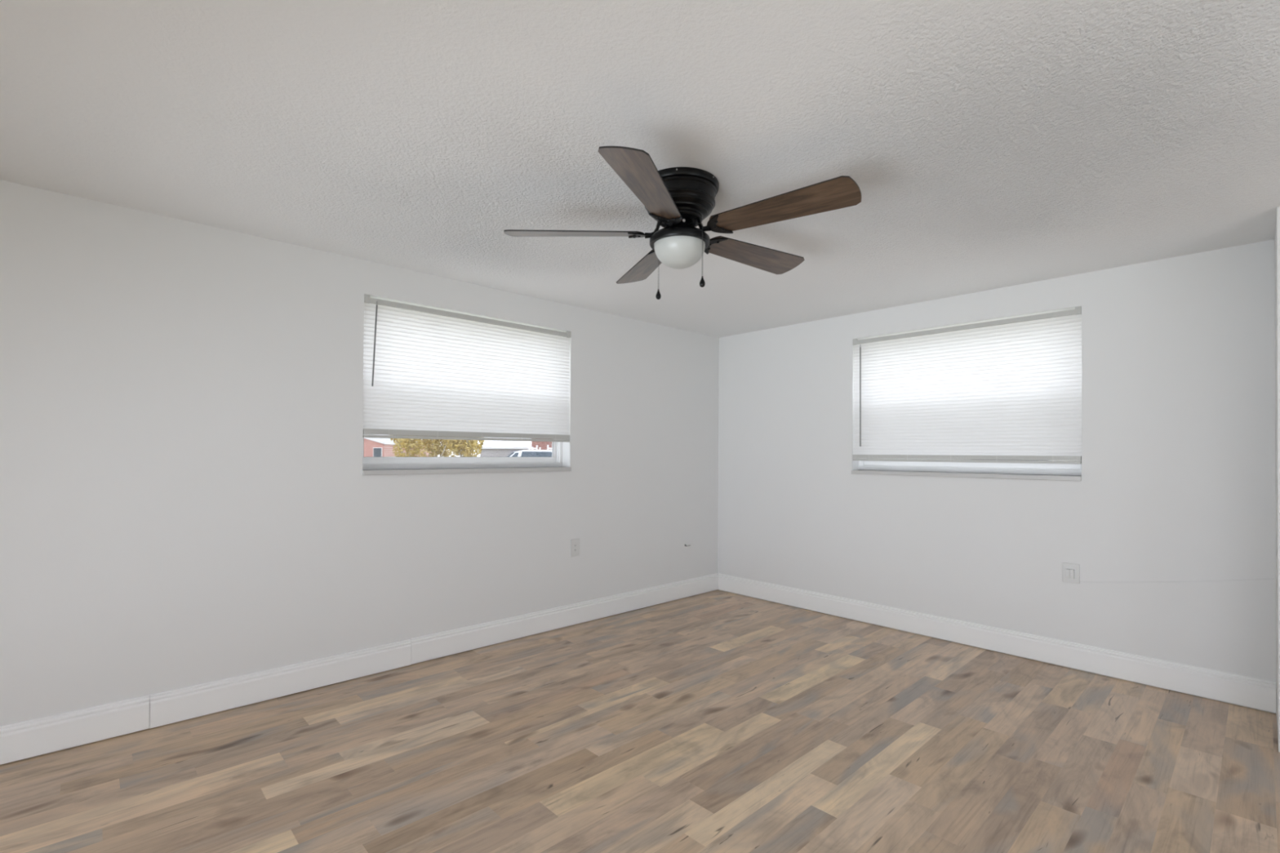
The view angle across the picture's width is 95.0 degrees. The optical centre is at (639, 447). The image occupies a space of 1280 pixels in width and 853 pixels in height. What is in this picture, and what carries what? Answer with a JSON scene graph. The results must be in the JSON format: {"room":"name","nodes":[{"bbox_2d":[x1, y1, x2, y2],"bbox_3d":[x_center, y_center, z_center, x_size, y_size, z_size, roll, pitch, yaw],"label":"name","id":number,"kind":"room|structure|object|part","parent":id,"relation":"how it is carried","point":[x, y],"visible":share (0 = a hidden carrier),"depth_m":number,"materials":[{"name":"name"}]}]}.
{"room":"empty bedroom","nodes":[
{"label":"empty bedroom","id":0,"kind":"room"},
{"bbox_2d":[0,179,719,762],"bbox_3d":[-1.869,0.115,3.351,7.020,2.540,0.220,1,-1,-43],"label":"wall","id":1,"kind":"structure","parent":0,"point":[186,499],"depth_m":3.06,"materials":[{"name":"white paint"}]},
{"bbox_2d":[0,573,718,764],"bbox_3d":[-1.716,1.254,3.330,6.800,0.158,0.016,1,-1,-43],"label":"baseboard","id":2,"kind":"structure","parent":1,"relation":"attached to","point":[169,707],"depth_m":3.16,"materials":[{"name":"white wood"}]},
{"bbox_2d":[362,434,571,475],"bbox_3d":[-1.141,-0.361,4.020,1.500,1.065,0.230,1,-1,-43],"label":"window","id":3,"kind":"structure","parent":1,"relation":"in","point":[406,455],"depth_m":3.99,"materials":[{"name":"clear glass"}]},
{"bbox_3d":[-1.182,-0.150,4.061,1.456,0.511,0.024,1,-1,-43],"label":"sash","id":4,"kind":"part","parent":3,"relation":"part of","materials":[{"name":"white plastic"}]},
{"bbox_3d":[-1.182,-0.376,4.064,1.500,1.035,0.110,1,-1,-43],"label":"frame","id":5,"kind":"part","parent":3,"relation":"part of","materials":[{"name":"white plastic"}]},
{"bbox_3d":[-1.106,0.156,3.975,1.500,0.030,0.120,1,-1,-43],"label":"sill","id":6,"kind":"part","parent":3,"relation":"part of","materials":[{"name":"grey stone"}]},
{"bbox_2d":[363,293,571,442],"bbox_3d":[-1.077,-0.472,3.955,1.498,0.844,0.039,1,-1,-43],"label":"window blind","id":7,"kind":"object","parent":1,"relation":"attached to","point":[428,372],"visible":1,"depth_m":3.85,"materials":[{"name":"white fabric"}]},
{"bbox_3d":[-1.085,-0.059,3.956,1.494,0.018,0.022,1,-1,-43],"label":"rail","id":8,"kind":"part","parent":7,"relation":"part of","materials":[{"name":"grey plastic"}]},
{"bbox_2d":[569,538,579,556],"bbox_3d":[-0.497,0.764,4.484,0.084,0.132,0.013,1,-1,-43],"label":"wall outlet","id":9,"kind":"object","parent":1,"relation":"attached to","point":[575,543],"visible":1,"depth_m":4.48,"materials":[{"name":"white plastic"}]},
{"bbox_2d":[573,542,577,552],"bbox_3d":[-0.494,0.764,4.480,0.034,0.072,0.003,1,-1,-43],"label":"receptacle","id":10,"kind":"object","parent":9,"relation":"attached to","point":[575,544],"depth_m":4.48,"materials":[{"name":"grey plastic"}]},
{"bbox_2d":[684,540,691,546],"bbox_3d":[0.438,0.876,5.360,0.070,0.042,0.022,1,-1,-43],"label":"hook","id":11,"kind":"object","parent":1,"relation":"attached to","point":[686,543],"visible":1,"depth_m":5.36,"materials":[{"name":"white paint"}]},
{"bbox_2d":[0,0,1279,337],"bbox_3d":[0.765,-1.173,0.741,7.240,0.120,7.640,1,-1,-43],"label":"ceiling","id":12,"kind":"structure","parent":0,"point":[986,144],"depth_m":2.02,"materials":[{"name":"white paint"}]},
{"bbox_2d":[503,146,861,299],"bbox_3d":[0.204,-0.872,2.465,1.395,0.456,1.404,1,-1,-43],"label":"ceiling fan","id":13,"kind":"object","parent":12,"relation":"hanging from","point":[679,199],"visible":1,"depth_m":2.33,"materials":[{"name":"brown wood"}]},
{"bbox_3d":[-0.275,-0.898,2.462,0.583,0.006,0.169,0,12,0],"label":"blade","id":14,"kind":"part","parent":13,"relation":"part of","materials":[{"name":"brown wood"}]},
{"bbox_3d":[0.031,-0.892,2.880,0.169,0.006,0.583,-13,4,-17],"label":"blade","id":15,"kind":"part","parent":13,"relation":"part of","materials":[{"name":"brown wood"}]},
{"bbox_3d":[0.029,-0.900,2.041,0.169,0.006,0.583,14,4,18],"label":"blade","id":16,"kind":"part","parent":13,"relation":"part of","materials":[{"name":"brown wood"}]},
{"bbox_3d":[0.060,-0.921,2.455,0.080,0.086,0.024,0,12,0],"label":"blade arm","id":17,"kind":"part","parent":13,"relation":"part of","materials":[{"name":"black metal"}]},
{"bbox_3d":[0.081,-0.671,2.565,0.023,0.047,0.023,1,-1,-43],"label":"chain pull","id":18,"kind":"part","parent":13,"relation":"part of","materials":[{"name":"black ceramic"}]},
{"bbox_3d":[0.139,-0.921,2.357,0.024,0.086,0.080,14,4,18],"label":"blade arm","id":19,"kind":"part","parent":13,"relation":"part of","materials":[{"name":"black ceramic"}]},
{"bbox_3d":[0.166,-0.804,2.459,0.215,0.100,0.215,1,-1,-43],"label":"lamp shade","id":20,"kind":"part","parent":13,"relation":"part of","materials":[{"name":"white glass"}]},
{"bbox_3d":[0.168,-1.086,2.462,0.324,0.029,0.324,1,-1,-43],"label":"mounting plate","id":21,"kind":"part","parent":13,"relation":"part of","materials":[{"name":"black metal"}]},
{"bbox_3d":[0.228,-0.805,2.387,0.003,0.237,0.075,1,-1,-41],"label":"pull chain","id":22,"kind":"part","parent":13,"relation":"part of","materials":[{"name":"grey metal"}]},
{"bbox_3d":[0.251,-0.668,2.359,0.023,0.047,0.023,1,-1,-43],"label":"chain pull","id":23,"kind":"part","parent":13,"relation":"part of","materials":[{"name":"black metal"}]},
{"bbox_3d":[0.256,-0.920,2.402,0.080,0.086,0.024,0,-14,36],"label":"blade arm","id":24,"kind":"part","parent":13,"relation":"part of","materials":[{"name":"black metal"}]},
{"bbox_3d":[0.524,-0.891,2.719,0.583,0.006,0.169,1,-14,-36],"label":"blade","id":25,"kind":"part","parent":13,"relation":"part of","materials":[{"name":"brown wood"}]},
{"bbox_3d":[0.523,-0.896,2.200,0.583,0.006,0.169,0,-14,36],"label":"blade","id":26,"kind":"part","parent":13,"relation":"part of","materials":[{"name":"brown wood"}]},
{"bbox_2d":[0,589,1279,852],"bbox_3d":[0.749,1.327,0.717,6.800,0.001,7.200,1,-1,-43],"label":"floor","id":27,"kind":"structure","parent":0,"point":[717,721],"depth_m":2.51,"materials":[{"name":"brown wood"}]},
{"bbox_2d":[717,239,1276,713],"bbox_3d":[3.310,0.145,3.138,0.220,2.540,7.640,1,-1,-43],"label":"wall","id":28,"kind":"structure","parent":0,"point":[1177,483],"depth_m":3.58,"materials":[{"name":"white paint"}]},
{"bbox_2d":[851,455,1081,480],"bbox_3d":[2.278,-0.331,4.216,0.230,1.080,1.486,1,-1,-43],"label":"window","id":29,"kind":"structure","parent":28,"relation":"in","point":[953,469],"depth_m":4.11,"materials":[{"name":"white plastic"}]},
{"bbox_3d":[2.235,0.193,4.173,0.120,0.030,1.486,1,-1,-43],"label":"sill","id":30,"kind":"part","parent":29,"relation":"part of","materials":[{"name":"grey stone"}]},
{"bbox_3d":[2.320,-0.116,4.255,0.024,0.519,1.442,1,-1,-43],"label":"sash","id":31,"kind":"part","parent":29,"relation":"part of","materials":[{"name":"white plastic"}]},
{"bbox_2d":[852,306,1081,463],"bbox_3d":[2.212,-0.385,4.154,0.039,0.974,1.484,1,-1,-43],"label":"window blind","id":32,"kind":"object","parent":28,"relation":"attached to","point":[1009,388],"visible":1,"depth_m":4.05,"materials":[{"name":"white fabric"}]},
{"bbox_3d":[1.801,-0.366,4.599,0.024,0.928,0.005,1,-1,-43],"label":"ladder cord","id":33,"kind":"part","parent":32,"relation":"part of","materials":[{"name":"white fabric"}]},
{"bbox_3d":[2.004,-0.367,4.385,0.024,0.928,0.005,1,-1,-43],"label":"ladder cord","id":34,"kind":"part","parent":32,"relation":"part of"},
{"bbox_3d":[2.211,-0.368,4.165,0.024,0.928,0.005,1,-1,-43],"label":"ladder cord","id":35,"kind":"part","parent":32,"relation":"part of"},
{"bbox_3d":[2.215,0.093,4.154,0.022,0.018,1.480,1,-1,-43],"label":"rail","id":36,"kind":"part","parent":32,"relation":"part of","materials":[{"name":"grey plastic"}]},
{"bbox_3d":[2.408,-0.369,3.956,0.024,0.928,0.005,1,-1,-43],"label":"ladder cord","id":37,"kind":"part","parent":32,"relation":"part of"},
{"bbox_3d":[2.624,-0.369,3.727,0.024,0.928,0.005,1,-1,-43],"label":"ladder cord","id":38,"kind":"part","parent":32,"relation":"part of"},
{"bbox_2d":[718,573,1275,712],"bbox_3d":[2.008,1.284,4.328,0.014,0.154,3.643,1,-1,-43],"label":"baseboard","id":39,"kind":"structure","parent":28,"relation":"attached to","point":[1252,692],"depth_m":3.75,"materials":[{"name":"white wood"}]},
{"bbox_2d":[1062,562,1079,583],"bbox_3d":[2.663,0.778,3.627,0.036,0.120,0.088,1,-1,-43],"label":"electrical outlet","id":40,"kind":"object","parent":28,"relation":"attached to","point":[1070,571],"visible":1,"depth_m":3.62,"materials":[{"name":"white plastic"}]},
{"bbox_2d":[1274,206,1279,752],"bbox_3d":[3.103,0.141,2.777,0.575,2.440,0.120,1,-1,-43],"label":"wall","id":41,"kind":"structure","parent":0,"point":[1277,238],"depth_m":2.63,"materials":[{"name":"white paint"}]}
]}

